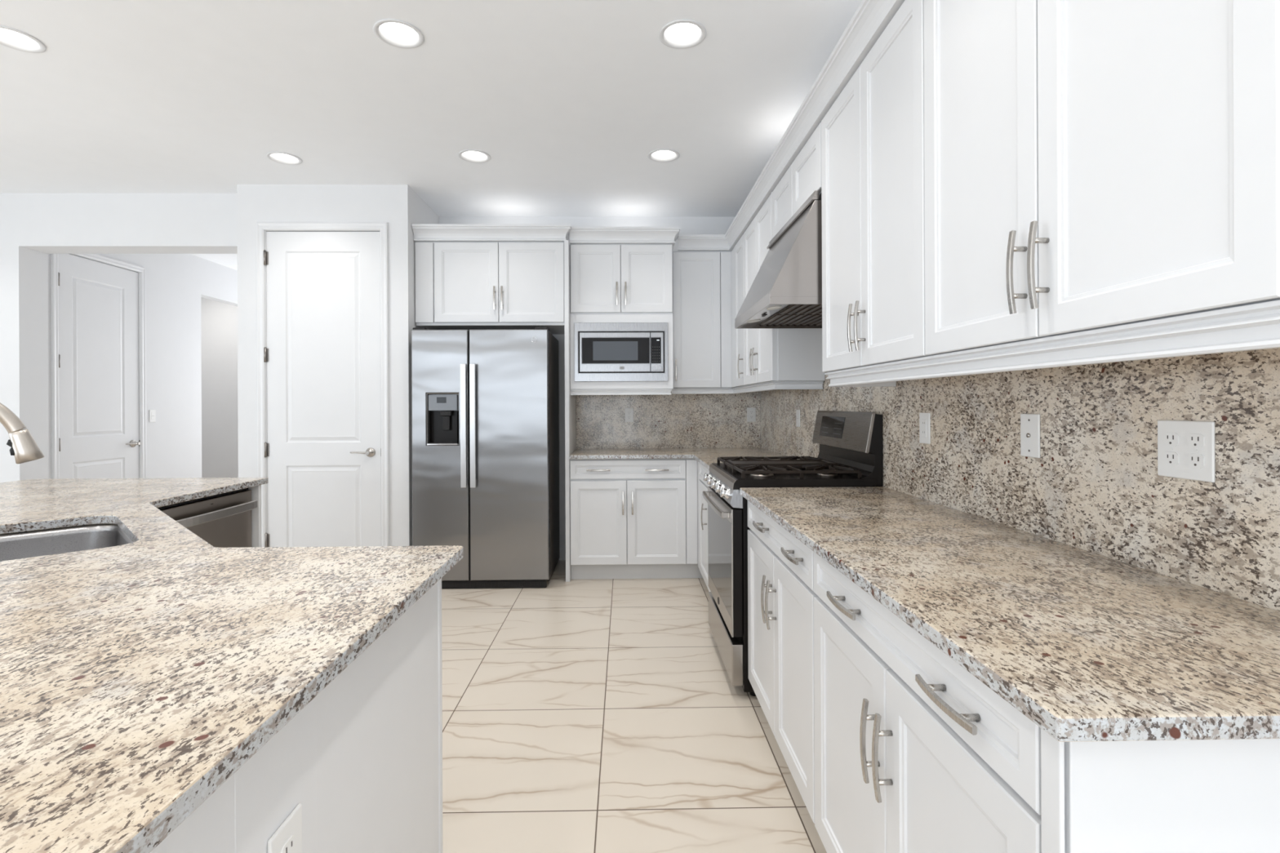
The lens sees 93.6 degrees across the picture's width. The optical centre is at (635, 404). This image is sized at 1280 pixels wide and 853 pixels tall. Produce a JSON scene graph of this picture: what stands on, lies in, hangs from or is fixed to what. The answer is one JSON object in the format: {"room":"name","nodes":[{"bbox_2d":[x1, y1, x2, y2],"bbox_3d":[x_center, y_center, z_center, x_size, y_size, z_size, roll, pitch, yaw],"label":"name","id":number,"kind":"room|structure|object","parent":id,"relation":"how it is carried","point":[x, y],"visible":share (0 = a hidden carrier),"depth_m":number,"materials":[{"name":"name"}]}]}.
{"room":"kitchen","nodes":[
{"label":"kitchen","id":0,"kind":"room"},
{"bbox_2d":[0,192,237,482],"bbox_3d":[-4.731,-0.119,4.445,3.903,2.820,0.220,0,0,-1],"label":"wall","id":1,"kind":"structure","parent":0,"point":[33,226],"depth_m":4.36,"materials":[{"name":"paint"}]},
{"bbox_2d":[48,253,237,479],"bbox_3d":[-4.575,-0.119,6.238,0.120,2.820,3.360,0,0,-1],"label":"wall","id":2,"kind":"structure","parent":0,"point":[175,284],"depth_m":5.86,"materials":[{"name":"paint"}]},
{"bbox_2d":[50,253,146,479],"bbox_3d":[-4.483,0.015,5.059,0.019,2.550,0.900,0,0,-1],"label":"trim","id":3,"kind":"structure","parent":2,"relation":"attached to","point":[54,257],"depth_m":4.66,"materials":[{"name":"paint"}]},
{"bbox_2d":[57,253,140,479],"bbox_3d":[-4.484,0.042,5.057,0.095,2.481,0.797,0,0,-1],"label":"door","id":4,"kind":"structure","parent":2,"relation":"in","point":[99,315],"depth_m":5.03,"materials":[{"name":"paint"}]},
{"bbox_2d":[149,409,155,422],"bbox_3d":[-4.498,0.103,5.595,0.008,0.115,0.072,0,0,-1],"label":"wall switch","id":5,"kind":"object","parent":2,"relation":"attached to","point":[152,412],"visible":1,"depth_m":5.59,"materials":[{"name":"white plastic"}]},
{"bbox_2d":[200,297,238,477],"bbox_3d":[-5.288,-0.116,6.930,1.280,2.820,2.050,0,0,-1],"label":"wall","id":6,"kind":"structure","parent":0,"point":[219,320],"depth_m":7.85,"materials":[{"name":"paint"}]},
{"bbox_2d":[236,184,439,546],"bbox_3d":[-2.218,-0.130,6.081,1.182,2.820,3.760,0,0,-1],"label":"wall","id":7,"kind":"structure","parent":0,"point":[399,206],"depth_m":4.21,"materials":[{"name":"paint"}]},
{"bbox_2d":[263,231,381,546],"bbox_3d":[-2.184,0.029,4.192,0.807,2.485,0.095,0,0,-1],"label":"door","id":8,"kind":"structure","parent":7,"relation":"in","point":[322,447],"depth_m":4.21,"materials":[{"name":"paint"}]},
{"bbox_2d":[256,222,390,546],"bbox_3d":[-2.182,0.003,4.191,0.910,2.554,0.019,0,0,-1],"label":"trim","id":9,"kind":"structure","parent":7,"relation":"attached to","point":[261,227],"depth_m":4.19,"materials":[{"name":"paint"}]},
{"bbox_2d":[0,0,862,270],"bbox_3d":[-2.762,-1.578,1.625,7.950,0.080,12.750,0,0,-1],"label":"ceiling","id":10,"kind":"structure","parent":0,"point":[568,101],"depth_m":3.02,"materials":[{"name":"paint"}]},
{"bbox_2d":[0,25,46,53],"bbox_3d":[-2.613,-1.565,2.523,0.198,0.063,0.198,0,0,-1],"label":"recessed light","id":11,"kind":"object","parent":10,"relation":"in","point":[11,37],"visible":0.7,"depth_m":2.58,"materials":[{"name":"paint"}]},
{"bbox_2d":[266,151,302,164],"bbox_3d":[-2.194,-1.567,3.751,0.198,0.063,0.198,0,0,-1],"label":"recessed light","id":12,"kind":"object","parent":10,"relation":"in","point":[282,157],"visible":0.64,"depth_m":3.80,"materials":[{"name":"paint"}]},
{"bbox_2d":[373,18,423,48],"bbox_3d":[-0.987,-1.572,2.503,0.198,0.063,0.198,0,0,-1],"label":"recessed light","id":13,"kind":"object","parent":10,"relation":"in","point":[393,32],"visible":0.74,"depth_m":2.54,"materials":[{"name":"paint"}]},
{"bbox_2d":[457,149,490,163],"bbox_3d":[-1.002,-1.572,3.732,0.198,0.063,0.198,0,0,-1],"label":"recessed light","id":14,"kind":"object","parent":10,"relation":"in","point":[468,155],"visible":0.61,"depth_m":3.79,"materials":[{"name":"paint"}]},
{"bbox_2d":[648,148,679,162],"bbox_3d":[0.172,-1.577,3.734,0.198,0.063,0.198,0,0,-1],"label":"recessed light","id":15,"kind":"object","parent":10,"relation":"in","point":[661,155],"visible":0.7,"depth_m":3.79,"materials":[{"name":"paint"}]},
{"bbox_2d":[658,19,706,48],"bbox_3d":[0.195,-1.577,2.514,0.198,0.063,0.198,0,0,-1],"label":"recessed light","id":16,"kind":"object","parent":10,"relation":"in","point":[679,33],"visible":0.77,"depth_m":2.56,"materials":[{"name":"paint"}]},
{"bbox_2d":[439,216,760,546],"bbox_3d":[-0.227,-0.139,5.007,2.770,2.820,0.120,0,0,-1],"label":"wall","id":17,"kind":"structure","parent":0,"point":[688,225],"depth_m":4.94,"materials":[{"name":"paint"}]},
{"bbox_2d":[411,223,571,334],"bbox_3d":[-1.035,-0.934,4.609,1.130,0.714,0.636,0,0,-1],"label":"upper cabinet","id":18,"kind":"object","parent":17,"relation":"attached to","point":[468,276],"visible":0.94,"depth_m":4.35,"materials":[{"name":"paint"}]},
{"bbox_2d":[558,546,565,559],"bbox_3d":[-1.121,1.223,4.568,1.206,0.105,0.724,0,0,-1],"label":"baseboard","id":19,"kind":"structure","parent":17,"relation":"attached to","point":[562,549],"depth_m":4.93,"materials":[{"name":"paint"}]},
{"bbox_2d":[568,226,679,395],"bbox_3d":[-0.084,-0.685,4.656,0.810,1.221,0.576,0,0,-1],"label":"upper cabinet","id":20,"kind":"object","parent":17,"relation":"attached to","point":[618,274],"visible":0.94,"depth_m":4.42,"materials":[{"name":"paint"}]},
{"bbox_2d":[573,322,668,382],"bbox_3d":[-0.111,-0.388,4.621,0.688,0.431,0.456,0,0,-1],"label":"microwave","id":21,"kind":"object","parent":20,"relation":"in","point":[604,351],"visible":1,"depth_m":4.40,"materials":[{"name":"silver metal"}]},
{"bbox_2d":[576,391,760,448],"bbox_3d":[0.267,0.127,4.945,1.514,0.513,0.020,0,0,-1],"label":"backsplash","id":22,"kind":"structure","parent":17,"relation":"attached to","point":[673,420],"depth_m":4.94,"materials":[{"name":"stone"}]},
{"bbox_2d":[624,408,633,422],"bbox_3d":[-0.055,0.083,4.926,0.072,0.116,0.008,0,0,-1],"label":"wall outlet","id":23,"kind":"object","parent":22,"relation":"attached to","point":[628,412],"visible":1,"depth_m":4.92,"materials":[{"name":"white plastic"}]},
{"bbox_2d":[626,411,631,418],"bbox_3d":[-0.055,0.083,4.923,0.033,0.066,0.003,0,0,-1],"label":"receptacle","id":24,"kind":"object","parent":23,"relation":"attached to","point":[628,413],"depth_m":4.92,"materials":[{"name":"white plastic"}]},
{"bbox_2d":[746,407,755,422],"bbox_3d":[0.950,0.080,4.944,0.073,0.116,0.008,0,0,-1],"label":"wall outlet","id":25,"kind":"object","parent":22,"relation":"attached to","point":[751,411],"visible":1,"depth_m":4.94,"materials":[{"name":"white plastic"}]},
{"bbox_2d":[749,410,753,418],"bbox_3d":[0.950,0.080,4.941,0.033,0.066,0.003,0,0,-1],"label":"receptacle","id":26,"kind":"object","parent":25,"relation":"attached to","point":[751,412],"depth_m":4.94,"materials":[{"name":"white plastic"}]},
{"bbox_2d":[672,251,731,387],"bbox_3d":[0.509,-0.661,4.766,0.480,1.058,0.348,0,0,-1],"label":"upper cabinet","id":27,"kind":"object","parent":17,"relation":"attached to","point":[702,280],"visible":0.82,"depth_m":4.64,"materials":[{"name":"paint"}]},
{"bbox_2d":[441,560,826,852],"bbox_3d":[-2.749,1.312,1.625,7.950,0.060,12.750,0,0,-1],"label":"floor","id":28,"kind":"structure","parent":0,"point":[587,715],"depth_m":2.34,"materials":[{"name":"tile"}]},
{"bbox_2d":[156,488,257,547],"bbox_3d":[-2.150,0.839,2.642,0.650,0.882,0.597,0,0,-1],"label":"dishwasher","id":29,"kind":"object","parent":28,"relation":"on","point":[224,520],"visible":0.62,"depth_m":2.71,"materials":[{"name":"silver metal"}]},
{"bbox_2d":[150,484,443,852],"bbox_3d":[-1.713,0.836,1.558,2.464,0.883,2.838,0,0,-1],"label":"base cabinet","id":30,"kind":"object","parent":28,"relation":"on","point":[362,759],"visible":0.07,"depth_m":1.04,"materials":[{"name":"paint"}]},
{"bbox_2d":[0,477,463,852],"bbox_3d":[-1.717,0.379,1.559,2.560,0.030,2.940,0,0,-1],"label":"countertop","id":31,"kind":"structure","parent":30,"relation":"on","point":[137,677],"depth_m":0.89,"materials":[{"name":"stone"}]},
{"bbox_2d":[0,402,44,464],"bbox_3d":[-1.765,0.154,1.550,0.139,0.421,0.331,0,0,27],"label":"faucet","id":32,"kind":"object","parent":31,"relation":"on","point":[24,447],"visible":1,"depth_m":1.62,"materials":[{"name":"silver metal"}]},
{"bbox_2d":[0,524,132,561],"bbox_3d":[-1.673,0.496,1.645,0.690,0.204,0.490,0,0,44],"label":"sink","id":33,"kind":"object","parent":31,"relation":"in","point":[18,545],"visible":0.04,"depth_m":1.92,"materials":[{"name":"metal"}]},
{"bbox_2d":[267,803,302,852],"bbox_3d":[-0.466,0.614,0.802,0.008,0.117,0.075,0,0,-1],"label":"wall outlet","id":34,"kind":"object","parent":30,"relation":"attached to","point":[287,838],"visible":1,"depth_m":0.81,"materials":[{"name":"white plastic"}]},
{"bbox_2d":[280,834,295,852],"bbox_3d":[-0.464,0.614,0.802,0.003,0.066,0.033,0,0,-1],"label":"receptacle","id":35,"kind":"object","parent":34,"relation":"attached to","point":[288,841],"depth_m":0.80,"materials":[{"name":"white plastic"}]},
{"bbox_2d":[411,327,559,588],"bbox_3d":[-1.083,0.368,4.492,0.939,1.810,0.779,0,0,-1],"label":"refrigerator","id":36,"kind":"object","parent":28,"relation":"on","point":[485,403],"visible":0.92,"depth_m":4.15,"materials":[{"name":"metal"}]},
{"bbox_2d":[564,240,576,582],"bbox_3d":[-0.501,0.044,4.630,0.031,2.457,0.613,0,0,-1],"label":"end panel","id":37,"kind":"object","parent":28,"relation":"on","point":[570,400],"visible":0.55,"depth_m":4.32,"materials":[{"name":"paint"}]},
{"bbox_2d":[569,458,702,579],"bbox_3d":[0.020,0.828,4.612,1.000,0.884,0.638,0,0,-1],"label":"base cabinet","id":38,"kind":"object","parent":28,"relation":"on","point":[630,518],"visible":0.95,"depth_m":4.34,"materials":[{"name":"paint"}]},
{"bbox_2d":[568,447,786,469],"bbox_3d":[0.283,0.369,4.133,1.514,0.030,1.603,0,0,-1],"label":"countertop","id":39,"kind":"structure","parent":38,"relation":"on","point":[705,456],"depth_m":4.37,"materials":[{"name":"stone"}]},
{"bbox_2d":[697,461,711,591],"bbox_3d":[0.731,0.825,3.849,0.630,0.884,1.019,0,0,-1],"label":"base cabinet","id":40,"kind":"object","parent":28,"relation":"on","point":[702,486],"visible":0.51,"depth_m":4.09,"materials":[{"name":"paint"}]},
{"bbox_2d":[747,500,817,823],"bbox_3d":[0.762,0.825,2.127,0.630,0.884,0.895,0,0,-1],"label":"base cabinet","id":41,"kind":"object","parent":28,"relation":"on","point":[781,594],"visible":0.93,"depth_m":2.00,"materials":[{"name":"paint"}]},
{"bbox_2d":[702,410,883,696],"bbox_3d":[0.711,0.650,2.960,0.700,1.234,0.743,0,0,-1],"label":"gas range","id":42,"kind":"object","parent":28,"relation":"on","point":[850,455],"visible":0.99,"depth_m":2.69,"materials":[{"name":"silver metal"}]},
{"bbox_2d":[708,462,876,489],"bbox_3d":[0.721,0.329,2.960,0.624,0.067,0.743,0,0,-1],"label":"cooktop","id":43,"kind":"object","parent":42,"relation":"in","point":[731,476],"depth_m":2.64,"materials":[{"name":"metal"}]},
{"bbox_2d":[813,551,1279,852],"bbox_3d":[0.779,0.825,1.201,0.630,0.884,0.950,0,0,-1],"label":"base cabinet","id":44,"kind":"object","parent":28,"relation":"on","point":[914,753],"visible":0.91,"depth_m":0.91,"materials":[{"name":"paint"}]},
{"bbox_2d":[739,486,1279,742],"bbox_3d":[0.773,0.367,1.633,0.624,0.030,1.894,0,0,-1],"label":"countertop","id":45,"kind":"structure","parent":44,"relation":"on","point":[1086,646],"depth_m":0.99,"materials":[{"name":"stone"}]},
{"bbox_3d":[1.186,-0.145,0.197,0.120,2.820,9.550,0,0,-1],"label":"wall","id":46,"kind":"structure","parent":0,"visible":0},
{"bbox_2d":[731,234,745,387],"bbox_3d":[0.872,-0.663,4.389,0.346,1.058,0.515,0,0,-1],"label":"upper cabinet","id":47,"kind":"object","parent":46,"relation":"attached to","point":[737,253],"visible":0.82,"depth_m":4.41,"materials":[{"name":"paint"}]},
{"bbox_2d":[734,190,822,328],"bbox_3d":[0.805,-0.663,2.929,0.505,0.478,0.806,0,0,-1],"label":"range hood","id":48,"kind":"object","parent":46,"relation":"attached to","point":[785,291],"visible":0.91,"depth_m":2.61,"materials":[{"name":"metal"}]},
{"bbox_2d":[747,320,760,323],"bbox_3d":[0.616,-0.437,3.138,0.068,0.015,0.068,0,0,-1],"label":"lamp","id":49,"kind":"object","parent":48,"relation":"on","point":[750,321],"depth_m":3.12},
{"bbox_2d":[766,306,782,310],"bbox_3d":[0.624,-0.437,2.714,0.068,0.015,0.068,0,0,-1],"label":"lamp","id":50,"kind":"object","parent":48,"relation":"on","point":[772,308],"depth_m":2.69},
{"bbox_2d":[743,191,825,385],"bbox_3d":[0.884,-0.663,3.736,0.346,1.058,0.785,0,0,-1],"label":"upper cabinet","id":51,"kind":"object","parent":46,"relation":"attached to","point":[771,354],"visible":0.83,"depth_m":3.39,"materials":[{"name":"paint"}]},
{"bbox_2d":[671,381,823,394],"bbox_3d":[0.662,-0.109,4.012,0.495,0.046,1.441,0,0,-12],"label":"rail","id":52,"kind":"object","parent":51,"relation":"attached to","point":[772,385],"visible":0.9,"depth_m":3.86,"materials":[{"name":"paint"}]},
{"bbox_2d":[772,122,821,238],"bbox_3d":[0.916,-1.049,2.924,0.308,0.286,0.836,0,0,-1],"label":"upper cabinet","id":53,"kind":"object","parent":46,"relation":"attached to","point":[802,177],"visible":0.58,"depth_m":2.85,"materials":[{"name":"paint"}]},
{"bbox_2d":[821,0,932,372],"bbox_3d":[0.915,-0.663,2.075,0.346,1.058,0.853,0,0,-1],"label":"upper cabinet","id":54,"kind":"object","parent":46,"relation":"attached to","point":[873,191],"visible":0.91,"depth_m":1.97,"materials":[{"name":"paint"}]},
{"bbox_2d":[760,347,1279,611],"bbox_3d":[1.069,-0.262,2.829,0.015,1.285,4.239,0,0,-1],"label":"backsplash","id":55,"kind":"structure","parent":46,"relation":"attached to","point":[1095,486],"depth_m":1.40,"materials":[{"name":"stone"}]},
{"bbox_2d":[795,409,799,426],"bbox_3d":[1.041,0.085,3.861,0.008,0.112,0.077,0,0,-1],"label":"wall switch","id":56,"kind":"object","parent":55,"relation":"attached to","point":[797,411],"visible":1,"depth_m":3.85,"materials":[{"name":"white plastic"}]},
{"bbox_2d":[919,413,930,444],"bbox_3d":[1.071,0.086,2.229,0.008,0.114,0.075,0,0,-1],"label":"wall outlet","id":57,"kind":"object","parent":55,"relation":"attached to","point":[924,418],"visible":1,"depth_m":2.22,"materials":[{"name":"white plastic"}]},
{"bbox_2d":[1020,413,1040,457],"bbox_3d":[1.079,0.084,1.650,0.012,0.119,0.076,0,0,-1],"label":"cable plate","id":58,"kind":"object","parent":55,"relation":"attached to","point":[1029,423],"visible":1,"depth_m":1.64,"materials":[{"name":"white plastic"}]},
{"bbox_2d":[1157,419,1215,482],"bbox_3d":[1.089,0.089,1.194,0.008,0.116,0.120,0,0,-1],"label":"wall outlet","id":59,"kind":"object","parent":55,"relation":"attached to","point":[1186,449],"visible":1,"depth_m":1.19,"materials":[{"name":"white plastic"}]},
{"bbox_2d":[1163,432,1178,465],"bbox_3d":[1.086,0.089,1.220,0.003,0.066,0.033,0,0,-1],"label":"receptacle","id":60,"kind":"object","parent":59,"relation":"attached to","point":[1171,440],"depth_m":1.22,"materials":[{"name":"white plastic"}]},
{"bbox_2d":[1186,433,1204,468],"bbox_3d":[1.087,0.089,1.167,0.003,0.066,0.033,0,0,-1],"label":"receptacle","id":61,"kind":"object","parent":59,"relation":"attached to","point":[1195,442],"depth_m":1.17,"materials":[{"name":"white plastic"}]},
{"bbox_2d":[923,0,1279,355],"bbox_3d":[0.930,-0.663,1.199,0.346,1.058,0.894,0,0,-1],"label":"upper cabinet","id":62,"kind":"object","parent":46,"relation":"attached to","point":[1089,165],"visible":0.99,"depth_m":1.06,"materials":[{"name":"paint"}]},
{"bbox_2d":[677,0,904,250],"bbox_3d":[0.714,-1.246,2.675,0.431,0.108,4.000,0,0,-5],"label":"crown molding","id":63,"kind":"structure","parent":62,"relation":"attached to","point":[871,18],"depth_m":2.52,"materials":[{"name":"paint"}]},
{"bbox_2d":[824,300,1279,386],"bbox_3d":[0.938,-0.104,1.617,0.284,0.058,1.748,0,0,-1],"label":"rail","id":64,"kind":"object","parent":62,"relation":"attached to","point":[1255,326],"visible":1,"depth_m":1.05,"materials":[{"name":"paint"}]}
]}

